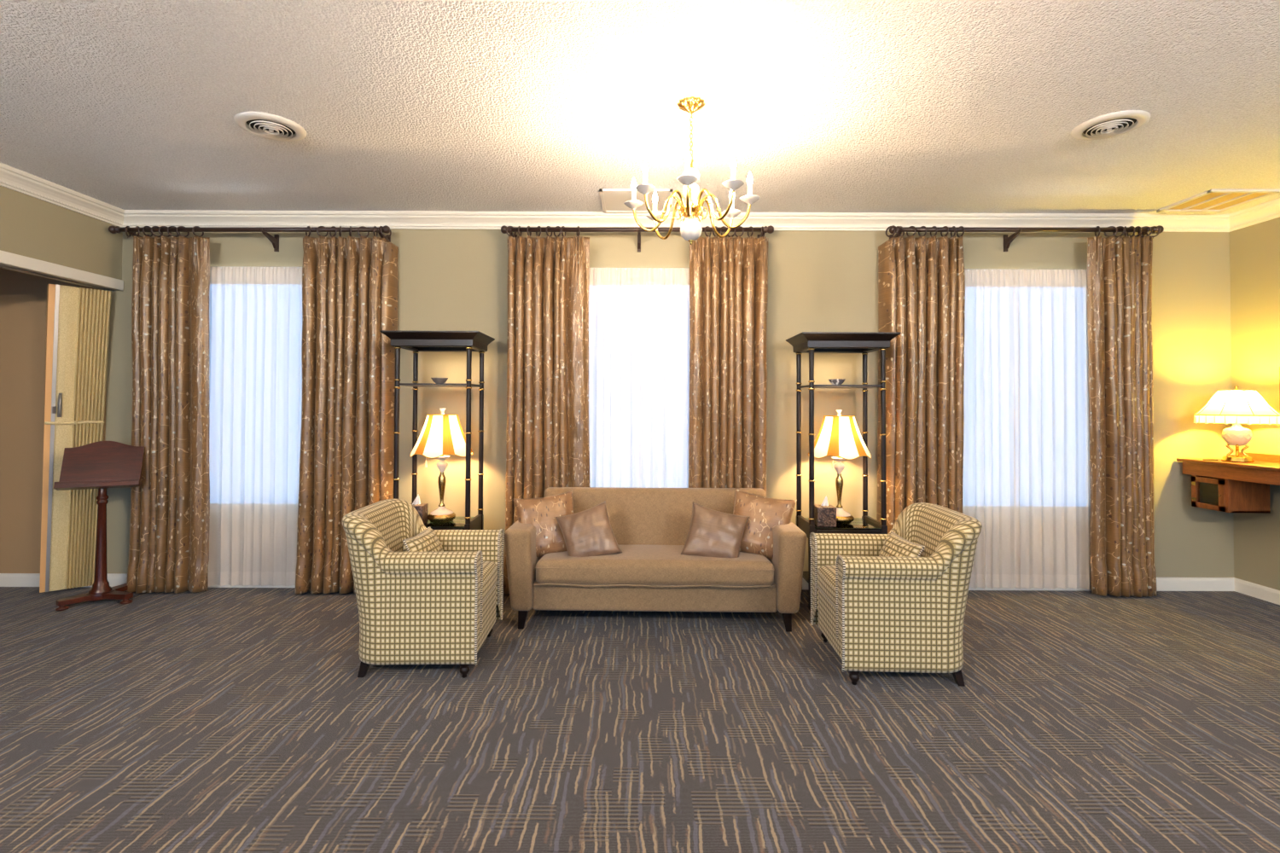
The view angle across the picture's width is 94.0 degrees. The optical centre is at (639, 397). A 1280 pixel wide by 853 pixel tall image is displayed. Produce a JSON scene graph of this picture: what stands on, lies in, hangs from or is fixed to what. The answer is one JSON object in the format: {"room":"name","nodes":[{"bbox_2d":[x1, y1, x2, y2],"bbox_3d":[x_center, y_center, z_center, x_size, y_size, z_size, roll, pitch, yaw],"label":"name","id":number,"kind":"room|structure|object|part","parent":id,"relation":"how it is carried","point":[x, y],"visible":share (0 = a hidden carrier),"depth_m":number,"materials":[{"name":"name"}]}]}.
{"room":"funeral home parlor","nodes":[
{"label":"funeral home parlor","id":0,"kind":"room"},
{"bbox_2d":[0,186,122,279],"bbox_3d":[-3.910,-0.065,-0.089,0.120,2.760,9.020,0,-1,0],"label":"wall","id":1,"kind":"structure","parent":0,"point":[31,227],"depth_m":3.94,"materials":[{"name":"beige paint"}]},
{"bbox_2d":[0,264,113,291],"bbox_3d":[-3.922,-0.826,2.425,0.030,0.012,4.020,0,-1,0],"label":"trim","id":2,"kind":"structure","parent":1,"relation":"attached to","point":[1,266],"depth_m":3.98,"materials":[{"name":"grey metal"}]},
{"bbox_2d":[0,250,123,290],"bbox_3d":[-3.896,-0.863,2.425,0.142,0.075,4.020,0,-1,0],"label":"trim","id":3,"kind":"structure","parent":1,"relation":"attached to","point":[9,259],"depth_m":3.94,"materials":[{"name":"beige paint"}]},
{"bbox_2d":[0,162,124,226],"bbox_3d":[-3.803,-1.391,-0.066,0.084,0.108,9.020,0,-1,0],"label":"trim","id":4,"kind":"structure","parent":1,"relation":"attached to","point":[12,178],"depth_m":3.90,"materials":[{"name":"beige paint"}]},
{"bbox_2d":[39,284,111,593],"bbox_3d":[-4.069,0.296,4.301,0.264,2.150,0.334,-1,-1,38],"label":"door","id":5,"kind":"structure","parent":1,"relation":"in","point":[78,319],"depth_m":4.25,"materials":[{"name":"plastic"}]},
{"bbox_3d":[-4.145,0.293,4.175,0.217,2.150,0.036,-1,-1,41],"label":"lead post","id":6,"kind":"part","parent":5,"relation":"part of","materials":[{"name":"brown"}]},
{"bbox_3d":[-4.081,0.054,4.192,0.045,0.170,0.036,0,-1,0],"label":"handle","id":7,"kind":"part","parent":5,"relation":"part of","materials":[{"name":"grey metal"}]},
{"bbox_2d":[0,229,1233,577],"bbox_3d":[-1.210,0.025,4.520,11.580,2.760,0.200,0,-1,0],"label":"wall","id":8,"kind":"structure","parent":0,"point":[450,280],"depth_m":4.43,"materials":[{"name":"beige paint"}]},
{"bbox_2d":[108,225,390,251],"bbox_3d":[-2.793,-1.156,4.343,2.005,0.154,0.195,0,-1,0],"label":"curtain rod","id":9,"kind":"object","parent":8,"relation":"attached to","point":[113,229],"visible":0.95,"depth_m":4.26,"materials":[{"name":"black wood"}]},
{"bbox_2d":[125,226,209,593],"bbox_3d":[-3.382,0.075,4.300,0.620,2.602,0.185,0,-1,0],"label":"drape","id":10,"kind":"object","parent":9,"relation":"hanging from","point":[170,520],"visible":0.98,"depth_m":4.24,"materials":[{"name":"brown fabric"}]},
{"bbox_2d":[294,226,398,594],"bbox_3d":[-2.097,0.077,4.273,0.676,2.606,0.171,0,-1,-6],"label":"drape","id":11,"kind":"object","parent":9,"relation":"hanging from","point":[350,285],"visible":0.92,"depth_m":4.24,"materials":[{"name":"brown fabric"}]},
{"bbox_2d":[207,267,302,586],"bbox_3d":[-2.756,0.205,4.371,1.193,2.333,0.044,0,-1,0],"label":"sheer curtain","id":12,"kind":"object","parent":8,"relation":"hanging from","point":[255,313],"visible":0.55,"depth_m":4.37,"materials":[{"name":"white fabric"}]},
{"bbox_2d":[0,573,1234,591],"bbox_3d":[-1.315,1.355,4.389,11.380,0.095,0.016,0,-1,0],"label":"baseboard","id":13,"kind":"structure","parent":8,"relation":"attached to","point":[6,579],"depth_m":4.38,"materials":[{"name":"beige paint"}]},
{"bbox_2d":[500,225,773,251],"bbox_3d":[-0.018,-1.156,4.343,1.955,0.154,0.195,0,-1,0],"label":"curtain rod","id":14,"kind":"object","parent":8,"relation":"attached to","point":[770,229],"visible":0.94,"depth_m":4.26,"materials":[{"name":"black wood"}]},
{"bbox_2d":[502,226,590,594],"bbox_3d":[-0.656,0.079,4.266,0.621,2.612,0.133,0,-1,0],"label":"drape","id":15,"kind":"object","parent":14,"relation":"hanging from","point":[548,429],"visible":0.78,"depth_m":4.25,"materials":[{"name":"brown fabric"}]},
{"bbox_2d":[688,226,768,492],"bbox_3d":[0.630,0.082,4.264,0.583,2.615,0.127,0,-1,0],"label":"drape","id":16,"kind":"object","parent":14,"relation":"hanging from","point":[729,276],"visible":0.71,"depth_m":4.25,"materials":[{"name":"brown fabric"}]},
{"bbox_2d":[588,267,689,488],"bbox_3d":[0.000,0.215,4.370,1.241,2.333,0.045,0,-1,0],"label":"sheer curtain","id":17,"kind":"object","parent":8,"relation":"hanging from","point":[639,317],"visible":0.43,"depth_m":4.38,"materials":[{"name":"white fabric"}]},
{"bbox_3d":[-0.308,0.215,4.372,0.625,2.330,0.041,0,-1,0],"label":"sheer panel","id":18,"kind":"part","parent":17,"relation":"part of","materials":[{"name":"white fabric"}]},
{"bbox_3d":[0.308,0.217,4.368,0.625,2.330,0.042,0,-1,0],"label":"sheer panel","id":19,"kind":"part","parent":17,"relation":"part of","materials":[{"name":"white fabric"}]},
{"bbox_2d":[122,209,1229,232],"bbox_3d":[0.270,-1.298,4.401,8.230,0.108,0.084,0,-1,0],"label":"trim","id":20,"kind":"structure","parent":8,"relation":"attached to","point":[393,219],"depth_m":4.39,"materials":[{"name":"beige paint"}]},
{"bbox_2d":[889,225,1163,251],"bbox_3d":[2.762,-1.156,4.343,1.955,0.153,0.195,0,-1,0],"label":"curtain rod","id":21,"kind":"object","parent":8,"relation":"attached to","point":[1007,241],"visible":0.91,"depth_m":4.26,"materials":[{"name":"black wood"}]},
{"bbox_2d":[876,226,965,534],"bbox_3d":[2.018,0.084,4.276,0.599,2.621,0.165,0,-1,7],"label":"drape","id":22,"kind":"object","parent":21,"relation":"hanging from","point":[922,279],"visible":0.8,"depth_m":4.24,"materials":[{"name":"brown fabric"}]},
{"bbox_2d":[1086,226,1160,597],"bbox_3d":[3.470,0.087,4.264,0.505,2.625,0.167,0,-1,-13],"label":"drape","id":23,"kind":"object","parent":21,"relation":"hanging from","point":[1119,272],"visible":1,"depth_m":4.24,"materials":[{"name":"brown fabric"}]},
{"bbox_2d":[962,269,1091,589],"bbox_3d":[2.748,0.224,4.370,1.403,2.333,0.042,0,-1,0],"label":"sheer curtain","id":24,"kind":"object","parent":8,"relation":"hanging from","point":[1026,439],"visible":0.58,"depth_m":4.37,"materials":[{"name":"white fabric"}]},
{"bbox_3d":[2.400,0.225,4.372,0.707,2.330,0.038,0,-1,0],"label":"sheer panel","id":25,"kind":"part","parent":24,"relation":"part of","materials":[{"name":"white fabric"}]},
{"bbox_3d":[3.096,0.227,4.367,0.707,2.330,0.038,0,-1,0],"label":"sheer panel","id":26,"kind":"part","parent":24,"relation":"part of","materials":[{"name":"white fabric"}]},
{"bbox_2d":[0,587,1279,852],"bbox_3d":[-1.315,1.374,-0.114,11.780,0.100,9.420,0,-1,0],"label":"floor","id":27,"kind":"structure","parent":0,"point":[213,720],"depth_m":2.42,"materials":[{"name":"carpet"}]},
{"bbox_2d":[53,441,144,611],"bbox_3d":[-3.671,0.844,4.085,0.436,1.090,0.360,1,-1,-27],"label":"lectern","id":28,"kind":"object","parent":27,"relation":"on","point":[101,466],"visible":0.94,"depth_m":4.04,"materials":[{"name":"brown wood"}]},
{"bbox_3d":[-3.658,0.958,4.059,0.120,0.720,0.120,1,-1,-27],"label":"post","id":29,"kind":"part","parent":28,"relation":"part of","materials":[{"name":"brown wood"}]},
{"bbox_2d":[342,499,504,678],"bbox_3d":[-1.149,0.984,3.205,0.701,0.797,0.704,0,-1,-1],"label":"armchair","id":30,"kind":"object","parent":27,"relation":"on","point":[414,608],"visible":0.98,"depth_m":2.90,"materials":[{"name":"fabric"}]},
{"bbox_3d":[-1.355,1.322,2.957,0.067,0.110,0.048,0,-1,-2],"label":"leg","id":31,"kind":"part","parent":30,"relation":"part of","materials":[{"name":"black wood"}]},
{"bbox_2d":[402,526,443,552],"bbox_3d":[-1.168,0.838,3.236,0.154,0.207,0.349,0,-1,2],"label":"lumbar pillow","id":32,"kind":"object","parent":30,"relation":"on","point":[426,541],"visible":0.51,"depth_m":3.17,"materials":[{"name":"fabric"}]},
{"bbox_3d":[-0.865,1.331,2.944,0.060,0.095,0.060,0,-1,-2],"label":"leg","id":33,"kind":"part","parent":30,"relation":"part of","materials":[{"name":"black wood"}]},
{"bbox_3d":[-1.091,1.167,3.203,0.550,0.250,0.444,0,-1,-2],"label":"seat","id":34,"kind":"part","parent":30,"relation":"part of","materials":[{"name":"fabric"}]},
{"bbox_2d":[482,561,497,601],"bbox_3d":[-1.071,0.997,3.207,0.542,0.188,0.430,0,-1,-2],"label":"seat cushion","id":35,"kind":"object","parent":30,"relation":"on","point":[490,568],"depth_m":3.24,"materials":[{"name":"fabric"}]},
{"bbox_3d":[-0.879,1.340,3.468,0.060,0.095,0.060,0,-1,-2],"label":"leg","id":36,"kind":"part","parent":30,"relation":"part of","materials":[{"name":"black wood"}]},
{"bbox_2d":[379,330,494,529],"bbox_3d":[-1.375,0.483,4.092,0.639,1.828,0.444,0,-1,0],"label":"etagere","id":37,"kind":"object","parent":27,"relation":"on","point":[416,341],"visible":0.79,"depth_m":3.95,"materials":[{"name":"black wood"}]},
{"bbox_3d":[-1.611,0.246,3.956,0.035,1.175,0.035,0,-1,0],"label":"post","id":38,"kind":"part","parent":37,"relation":"part of","materials":[{"name":"black wood"}]},
{"bbox_3d":[-1.611,0.252,4.276,0.035,1.175,0.035,0,-1,0],"label":"post","id":39,"kind":"part","parent":37,"relation":"part of","materials":[{"name":"black wood"}]},
{"bbox_2d":[410,494,428,524],"bbox_3d":[-1.508,0.751,4.022,0.124,0.199,0.124,0,-1,-4],"label":"tissue box","id":40,"kind":"object","parent":37,"relation":"on","point":[421,509],"visible":0.53,"depth_m":4.00,"materials":[{"name":"cardboard"}]},
{"bbox_3d":[-1.372,-0.382,4.107,0.639,0.098,0.444,0,-1,0],"label":"cornice","id":41,"kind":"part","parent":37,"relation":"part of","materials":[{"name":"black wood"}]},
{"bbox_2d":[430,377,448,383],"bbox_3d":[-1.370,-0.112,4.082,0.112,0.042,0.112,0,-1,22],"label":"bowl","id":42,"kind":"object","parent":37,"relation":"on","point":[436,380],"visible":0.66,"depth_m":4.05,"materials":[{"name":"grey ceramic"}]},
{"bbox_2d":[399,383,482,387],"bbox_3d":[-1.373,-0.084,4.122,0.485,0.012,0.330,0,-1,0],"label":"shelf","id":43,"kind":"object","parent":37,"relation":"attached to","point":[415,385],"depth_m":3.96,"materials":[{"name":"clear glass"}]},
{"bbox_2d":[409,407,473,523],"bbox_3d":[-1.364,0.463,4.117,0.420,0.778,0.415,0,-1,0],"label":"table lamp","id":44,"kind":"object","parent":37,"relation":"on","point":[442,434],"visible":0.92,"depth_m":4.02,"materials":[{"name":"gold metal"}]},
{"bbox_3d":[-1.363,0.261,4.121,0.414,0.282,0.410,0,-1,0],"label":"lamp shade","id":45,"kind":"part","parent":44,"relation":"part of","materials":[{"name":"fabric"}]},
{"bbox_3d":[-1.364,0.631,4.114,0.052,0.238,0.052,0,-1,0],"label":"stem","id":46,"kind":"part","parent":44,"relation":"part of","materials":[{"name":"gold metal"}]},
{"bbox_3d":[-1.376,0.857,4.106,0.469,0.009,0.350,0,-1,0],"label":"glass","id":47,"kind":"part","parent":37,"relation":"part of","materials":[{"name":"clear glass"}]},
{"bbox_3d":[-1.376,0.894,3.931,0.415,0.052,0.012,0,-1,0],"label":"drawer","id":48,"kind":"part","parent":37,"relation":"part of","materials":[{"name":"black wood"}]},
{"bbox_3d":[-1.139,1.115,3.941,0.036,0.560,0.036,0,-1,0],"label":"leg","id":49,"kind":"part","parent":37,"relation":"part of","materials":[{"name":"black wood"}]},
{"bbox_3d":[-1.136,0.248,3.956,0.035,1.175,0.035,0,-1,0],"label":"post","id":50,"kind":"part","parent":37,"relation":"part of","materials":[{"name":"black wood"}]},
{"bbox_3d":[-1.136,0.253,4.276,0.035,1.175,0.035,0,-1,0],"label":"post","id":51,"kind":"part","parent":37,"relation":"part of","materials":[{"name":"black wood"}]},
{"bbox_3d":[-1.139,1.121,4.261,0.036,0.560,0.036,0,-1,0],"label":"leg","id":52,"kind":"part","parent":37,"relation":"part of","materials":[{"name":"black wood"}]},
{"bbox_2d":[504,487,806,632],"bbox_3d":[0.091,1.010,3.831,1.801,0.775,0.702,0,-1,1],"label":"sofa","id":53,"kind":"object","parent":27,"relation":"on","point":[650,526],"visible":0.84,"depth_m":3.55,"materials":[{"name":"fabric"}]},
{"bbox_3d":[-0.701,1.328,3.596,0.061,0.125,0.057,0,-1,1],"label":"leg","id":54,"kind":"part","parent":53,"relation":"part of","materials":[{"name":"black wood"}]},
{"bbox_3d":[-0.722,1.037,3.861,0.174,0.498,0.660,0,-1,1],"label":"armrest","id":55,"kind":"part","parent":53,"relation":"part of","materials":[{"name":"fabric"}]},
{"bbox_2d":[512,490,574,558],"bbox_3d":[-0.588,0.820,3.816,0.432,0.419,0.211,1,-1,-22],"label":"throw pillow","id":56,"kind":"object","parent":53,"relation":"on","point":[541,513],"visible":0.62,"depth_m":3.75,"materials":[{"name":"brown fabric"}]},
{"bbox_2d":[555,500,622,557],"bbox_3d":[-0.318,0.848,3.685,0.399,0.394,0.195,0,-1,-11],"label":"throw pillow","id":57,"kind":"object","parent":53,"relation":"on","point":[588,532],"visible":0.91,"depth_m":3.64,"materials":[{"name":"brown fabric"}]},
{"bbox_2d":[535,545,773,586],"bbox_3d":[0.090,1.059,3.797,1.410,0.202,0.634,0,-1,1],"label":"seat cushion","id":58,"kind":"object","parent":53,"relation":"on","point":[637,565],"depth_m":3.50,"materials":[{"name":"fabric"}]},
{"bbox_3d":[0.091,1.198,3.860,1.460,0.170,0.620,0,-1,1],"label":"seat","id":59,"kind":"part","parent":53,"relation":"part of","materials":[{"name":"fabric"}]},
{"bbox_3d":[0.101,0.927,4.085,1.530,0.600,0.195,0,-1,1],"label":"backrest","id":60,"kind":"part","parent":53,"relation":"part of","materials":[{"name":"fabric"}]},
{"bbox_2d":[680,502,749,558],"bbox_3d":[0.462,0.851,3.676,0.421,0.384,0.195,0,-1,8],"label":"throw pillow","id":61,"kind":"object","parent":53,"relation":"on","point":[712,533],"visible":0.93,"depth_m":3.63,"materials":[{"name":"brown fabric"}]},
{"bbox_2d":[733,488,797,560],"bbox_3d":[0.761,0.819,3.804,0.430,0.446,0.228,0,-1,27],"label":"throw pillow","id":62,"kind":"object","parent":53,"relation":"on","point":[764,513],"visible":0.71,"depth_m":3.75,"materials":[{"name":"brown fabric"}]},
{"bbox_3d":[0.873,1.333,3.569,0.061,0.125,0.057,0,-1,1],"label":"leg","id":63,"kind":"part","parent":53,"relation":"part of","materials":[{"name":"black wood"}]},
{"bbox_3d":[0.905,1.042,3.832,0.174,0.498,0.660,0,-1,1],"label":"armrest","id":64,"kind":"part","parent":53,"relation":"part of","materials":[{"name":"fabric"}]},
{"bbox_2d":[785,331,901,610],"bbox_3d":[1.373,0.492,4.092,0.639,1.828,0.444,0,-1,0],"label":"etagere","id":65,"kind":"object","parent":27,"relation":"on","point":[811,343],"visible":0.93,"depth_m":3.95,"materials":[{"name":"black wood"}]},
{"bbox_3d":[1.137,0.261,4.276,0.035,1.175,0.035,0,-1,0],"label":"post","id":66,"kind":"part","parent":65,"relation":"part of","materials":[{"name":"black wood"}]},
{"bbox_3d":[1.134,1.129,4.261,0.036,0.560,0.036,0,-1,0],"label":"leg","id":67,"kind":"part","parent":65,"relation":"part of","materials":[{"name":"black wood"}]},
{"bbox_2d":[802,571,808,582],"bbox_3d":[1.371,1.246,4.099,0.475,0.016,0.320,0,-1,0],"label":"shelf","id":68,"kind":"object","parent":65,"relation":"attached to","point":[805,573],"depth_m":4.14,"materials":[{"name":"black wood"}]},
{"bbox_3d":[1.137,0.256,3.956,0.035,1.175,0.035,0,-1,0],"label":"post","id":69,"kind":"part","parent":65,"relation":"part of","materials":[{"name":"black wood"}]},
{"bbox_3d":[1.134,1.123,3.941,0.036,0.560,0.036,0,-1,0],"label":"leg","id":70,"kind":"part","parent":65,"relation":"part of","materials":[{"name":"black wood"}]},
{"bbox_2d":[814,496,836,527],"bbox_3d":[1.242,0.760,4.022,0.124,0.199,0.124,0,-1,2],"label":"tissue box","id":71,"kind":"object","parent":65,"relation":"on","point":[824,514],"visible":0.87,"depth_m":3.96,"materials":[{"name":"cardboard"}]},
{"bbox_2d":[828,378,845,384],"bbox_3d":[1.345,-0.103,4.082,0.114,0.042,0.114,0,-1,0],"label":"bowl","id":72,"kind":"object","parent":65,"relation":"on","point":[834,381],"visible":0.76,"depth_m":4.05,"materials":[{"name":"silver metal"}]},
{"bbox_2d":[808,409,871,524],"bbox_3d":[1.373,0.473,4.117,0.420,0.778,0.415,0,-1,0],"label":"table lamp","id":73,"kind":"object","parent":65,"relation":"on","point":[840,436],"visible":0.97,"depth_m":4.02,"materials":[{"name":"gold metal"}]},
{"bbox_3d":[1.373,0.641,4.114,0.052,0.238,0.052,0,-1,0],"label":"stem","id":74,"kind":"part","parent":73,"relation":"part of","materials":[{"name":"gold metal"}]},
{"bbox_3d":[1.374,0.271,4.121,0.414,0.282,0.410,0,-1,0],"label":"lamp shade","id":75,"kind":"part","parent":73,"relation":"part of","materials":[{"name":"fabric"}]},
{"bbox_2d":[798,384,881,388],"bbox_3d":[1.375,-0.074,4.122,0.485,0.012,0.330,0,-1,0],"label":"shelf","id":76,"kind":"object","parent":65,"relation":"attached to","point":[800,386],"depth_m":3.98,"materials":[{"name":"clear glass"}]},
{"bbox_3d":[1.372,0.866,4.106,0.469,0.009,0.350,0,-1,0],"label":"glass","id":77,"kind":"part","parent":65,"relation":"part of","materials":[{"name":"glass"}]},
{"bbox_3d":[1.376,-0.373,4.107,0.639,0.098,0.444,0,-1,0],"label":"cornice","id":78,"kind":"part","parent":65,"relation":"part of","materials":[{"name":"black wood"}]},
{"bbox_3d":[1.372,0.903,3.931,0.415,0.052,0.012,0,-1,0],"label":"drawer","id":79,"kind":"part","parent":65,"relation":"part of","materials":[{"name":"black wood"}]},
{"bbox_3d":[1.612,0.263,4.276,0.035,1.175,0.035,0,-1,0],"label":"post","id":80,"kind":"part","parent":65,"relation":"part of","materials":[{"name":"black wood"}]},
{"bbox_3d":[1.612,0.257,3.956,0.035,1.175,0.035,0,-1,0],"label":"post","id":81,"kind":"part","parent":65,"relation":"part of","materials":[{"name":"black wood"}]},
{"bbox_3d":[1.609,1.125,3.941,0.036,0.560,0.036,0,-1,0],"label":"leg","id":82,"kind":"part","parent":65,"relation":"part of","materials":[{"name":"black wood"}]},
{"bbox_2d":[809,502,982,686],"bbox_3d":[1.325,0.991,3.137,0.701,0.797,0.704,0,-1,3],"label":"armchair","id":83,"kind":"object","parent":27,"relation":"on","point":[878,613],"visible":0.98,"depth_m":2.83,"materials":[{"name":"fabric"}]},
{"bbox_3d":[1.057,1.346,3.405,0.060,0.095,0.060,0,-1,2],"label":"leg","id":84,"kind":"part","parent":83,"relation":"part of","materials":[{"name":"black wood"}]},
{"bbox_2d":[817,564,836,607],"bbox_3d":[1.247,1.004,3.140,0.542,0.188,0.430,0,-1,2],"label":"seat cushion","id":85,"kind":"object","parent":83,"relation":"on","point":[826,573],"depth_m":3.17,"materials":[{"name":"fabric"}]},
{"bbox_3d":[1.266,1.174,3.137,0.550,0.250,0.444,0,-1,2],"label":"seat","id":86,"kind":"part","parent":83,"relation":"part of","materials":[{"name":"fabric"}]},
{"bbox_3d":[1.034,1.337,2.881,0.060,0.095,0.060,0,-1,2],"label":"leg","id":87,"kind":"part","parent":83,"relation":"part of","materials":[{"name":"black wood"}]},
{"bbox_2d":[878,531,925,557],"bbox_3d":[1.367,0.845,3.141,0.154,0.207,0.349,0,-1,-2],"label":"lumbar pillow","id":88,"kind":"object","parent":83,"relation":"on","point":[894,545],"visible":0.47,"depth_m":3.09,"materials":[{"name":"fabric"}]},
{"bbox_3d":[1.524,1.331,2.886,0.067,0.110,0.048,0,-1,2],"label":"leg","id":89,"kind":"part","parent":83,"relation":"part of","materials":[{"name":"black wood"}]},
{"bbox_2d":[0,0,1279,214],"bbox_3d":[-1.305,-1.486,-0.064,11.780,0.100,9.420,0,-1,0],"label":"ceiling","id":90,"kind":"structure","parent":0,"point":[829,106],"depth_m":2.78,"materials":[{"name":"white paint"}]},
{"bbox_2d":[233,111,306,141],"bbox_3d":[-1.885,-1.371,3.054,0.316,0.026,0.316,0,-1,0],"label":"ceiling vent","id":91,"kind":"object","parent":90,"relation":"in","point":[263,125],"visible":1,"depth_m":3.02,"materials":[{"name":"white metal"}]},
{"bbox_2d":[599,188,672,213],"bbox_3d":[-0.025,-1.352,4.124,0.480,0.012,0.440,0,-1,0],"label":"ceiling access panel","id":92,"kind":"object","parent":90,"relation":"attached to","point":[613,200],"visible":0.81,"depth_m":4.08,"materials":[{"name":"white metal"}]},
{"bbox_2d":[623,95,759,244],"bbox_3d":[0.240,-1.046,2.799,0.588,0.669,0.594,0,-1,31],"label":"chandelier","id":93,"kind":"object","parent":90,"relation":"hanging from","point":[690,229],"visible":1,"depth_m":2.76,"materials":[{"name":"gold metal"}]},
{"bbox_3d":[-0.029,-1.012,2.836,0.025,0.064,0.024,0,-1,0],"label":"candle bulb","id":94,"kind":"part","parent":93,"relation":"part of","materials":[{"name":"white glass"}]},
{"bbox_3d":[0.023,-1.015,2.635,0.025,0.064,0.024,0,-1,0],"label":"candle bulb","id":95,"kind":"part","parent":93,"relation":"part of","materials":[{"name":"white glass"}]},
{"bbox_3d":[0.076,-1.008,3.014,0.025,0.064,0.024,0,-1,0],"label":"candle bulb","id":96,"kind":"part","parent":93,"relation":"part of","materials":[{"name":"white glass"}]},
{"bbox_3d":[0.090,-0.866,2.817,0.252,0.172,0.018,0,-1,9],"label":"arm","id":97,"kind":"part","parent":93,"relation":"part of","materials":[{"name":"gold metal"}]},
{"bbox_3d":[0.119,-0.868,2.706,0.252,0.171,0.018,1,-1,-36],"label":"arm","id":98,"kind":"part","parent":93,"relation":"part of","materials":[{"name":"gold metal"}]},
{"bbox_3d":[0.149,-0.864,2.916,0.018,0.172,0.252,1,-1,-36],"label":"arm","id":99,"kind":"part","parent":93,"relation":"part of","materials":[{"name":"gold metal"}]},
{"bbox_3d":[0.202,-1.016,2.530,0.025,0.064,0.024,0,-1,0],"label":"candle bulb","id":100,"kind":"part","parent":93,"relation":"part of","materials":[{"name":"white glass"}]},
{"bbox_3d":[0.218,-0.869,2.647,0.018,0.172,0.252,0,-1,9],"label":"arm","id":101,"kind":"part","parent":93,"relation":"part of","materials":[{"name":"gold metal"}]},
{"bbox_3d":[0.240,-1.227,2.802,0.015,0.228,0.016,-1,-1,40],"label":"chain","id":102,"kind":"part","parent":93,"relation":"part of","materials":[{"name":"gold metal"}]},
{"bbox_3d":[0.359,-0.864,2.885,0.252,0.171,0.018,1,-1,-36],"label":"arm","id":103,"kind":"part","parent":93,"relation":"part of","materials":[{"name":"gold metal"}]},
{"bbox_3d":[0.329,-0.868,2.675,0.018,0.172,0.252,1,-1,-36],"label":"arm","id":104,"kind":"part","parent":93,"relation":"part of","materials":[{"name":"gold metal"}]},
{"bbox_3d":[0.388,-0.866,2.774,0.252,0.172,0.018,0,-1,9],"label":"arm","id":105,"kind":"part","parent":93,"relation":"part of","materials":[{"name":"gold metal"}]},
{"bbox_3d":[0.403,-1.015,2.582,0.025,0.064,0.024,0,-1,0],"label":"candle bulb","id":106,"kind":"part","parent":93,"relation":"part of","materials":[{"name":"white glass"}]},
{"bbox_3d":[0.508,-1.011,2.760,0.025,0.064,0.024,0,-1,0],"label":"candle bulb","id":107,"kind":"part","parent":93,"relation":"part of","materials":[{"name":"white glass"}]},
{"bbox_2d":[1070,110,1150,140],"bbox_3d":[2.365,-1.356,3.009,0.316,0.026,0.316,0,-1,0],"label":"ceiling vent","id":108,"kind":"object","parent":90,"relation":"in","point":[1112,125],"visible":1,"depth_m":2.98,"materials":[{"name":"white metal"}]},
{"bbox_2d":[1156,189,1279,212],"bbox_3d":[3.930,-1.337,4.074,0.460,0.016,0.416,0,-1,0],"label":"ceiling vent","id":109,"kind":"object","parent":90,"relation":"in","point":[1211,200],"visible":1,"depth_m":4.06,"materials":[{"name":"white metal"}]},
{"bbox_2d":[1229,217,1279,590],"bbox_3d":[4.480,-0.036,-0.089,0.200,2.760,9.020,0,-1,0],"label":"wall","id":110,"kind":"structure","parent":0,"point":[1254,250],"depth_m":4.23,"materials":[{"name":"beige paint"}]},
{"bbox_2d":[1176,452,1279,513],"bbox_3d":[4.163,0.575,3.241,0.430,0.393,2.310,0,-1,0],"label":"shelf","id":111,"kind":"object","parent":110,"relation":"attached to","point":[1218,485],"visible":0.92,"depth_m":4.05,"materials":[{"name":"brown wood"}]},
{"bbox_3d":[3.976,0.674,4.188,0.034,0.216,0.238,0,-1,0],"label":"cabinet door","id":112,"kind":"part","parent":111,"relation":"part of","materials":[{"name":"brown wood"}]},
{"bbox_2d":[1193,385,1279,462],"bbox_3d":[4.124,0.180,4.128,0.438,0.526,0.439,0,-1,0],"label":"lamp","id":113,"kind":"object","parent":111,"relation":"on","point":[1237,407],"visible":1,"depth_m":4.05,"materials":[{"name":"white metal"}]},
{"bbox_3d":[4.125,0.038,4.130,0.429,0.170,0.429,0,-1,0],"label":"lamp shade","id":114,"kind":"part","parent":113,"relation":"part of","materials":[{"name":"white fabric"}]},
{"bbox_2d":[1228,197,1279,232],"bbox_3d":[4.343,-1.362,-0.066,0.084,0.108,9.020,0,-1,0],"label":"trim","id":115,"kind":"structure","parent":110,"relation":"attached to","point":[1270,210],"depth_m":4.21,"materials":[{"name":"beige paint"}]},
{"bbox_2d":[1233,577,1279,605],"bbox_3d":[4.367,1.296,-0.112,0.016,0.095,9.020,0,-1,0],"label":"baseboard","id":116,"kind":"structure","parent":110,"relation":"attached to","point":[1270,595],"depth_m":4.22,"materials":[{"name":"beige paint"}]},
{"bbox_2d":[1239,452,1279,462],"bbox_3d":[4.367,0.404,3.244,0.020,0.050,2.200,0,-1,0],"label":"backsplash","id":117,"kind":"structure","parent":110,"relation":"attached to","point":[1256,456],"depth_m":4.17,"materials":[{"name":"brown wood"}]},
{"bbox_2d":[1279,366,1279,399],"bbox_3d":[4.358,-0.062,3.872,0.024,0.300,0.380,0,-1,0],"label":"picture frame","id":118,"kind":"object","parent":110,"relation":"attached to","point":[1279,367],"visible":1,"depth_m":4.06,"materials":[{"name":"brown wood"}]}
]}

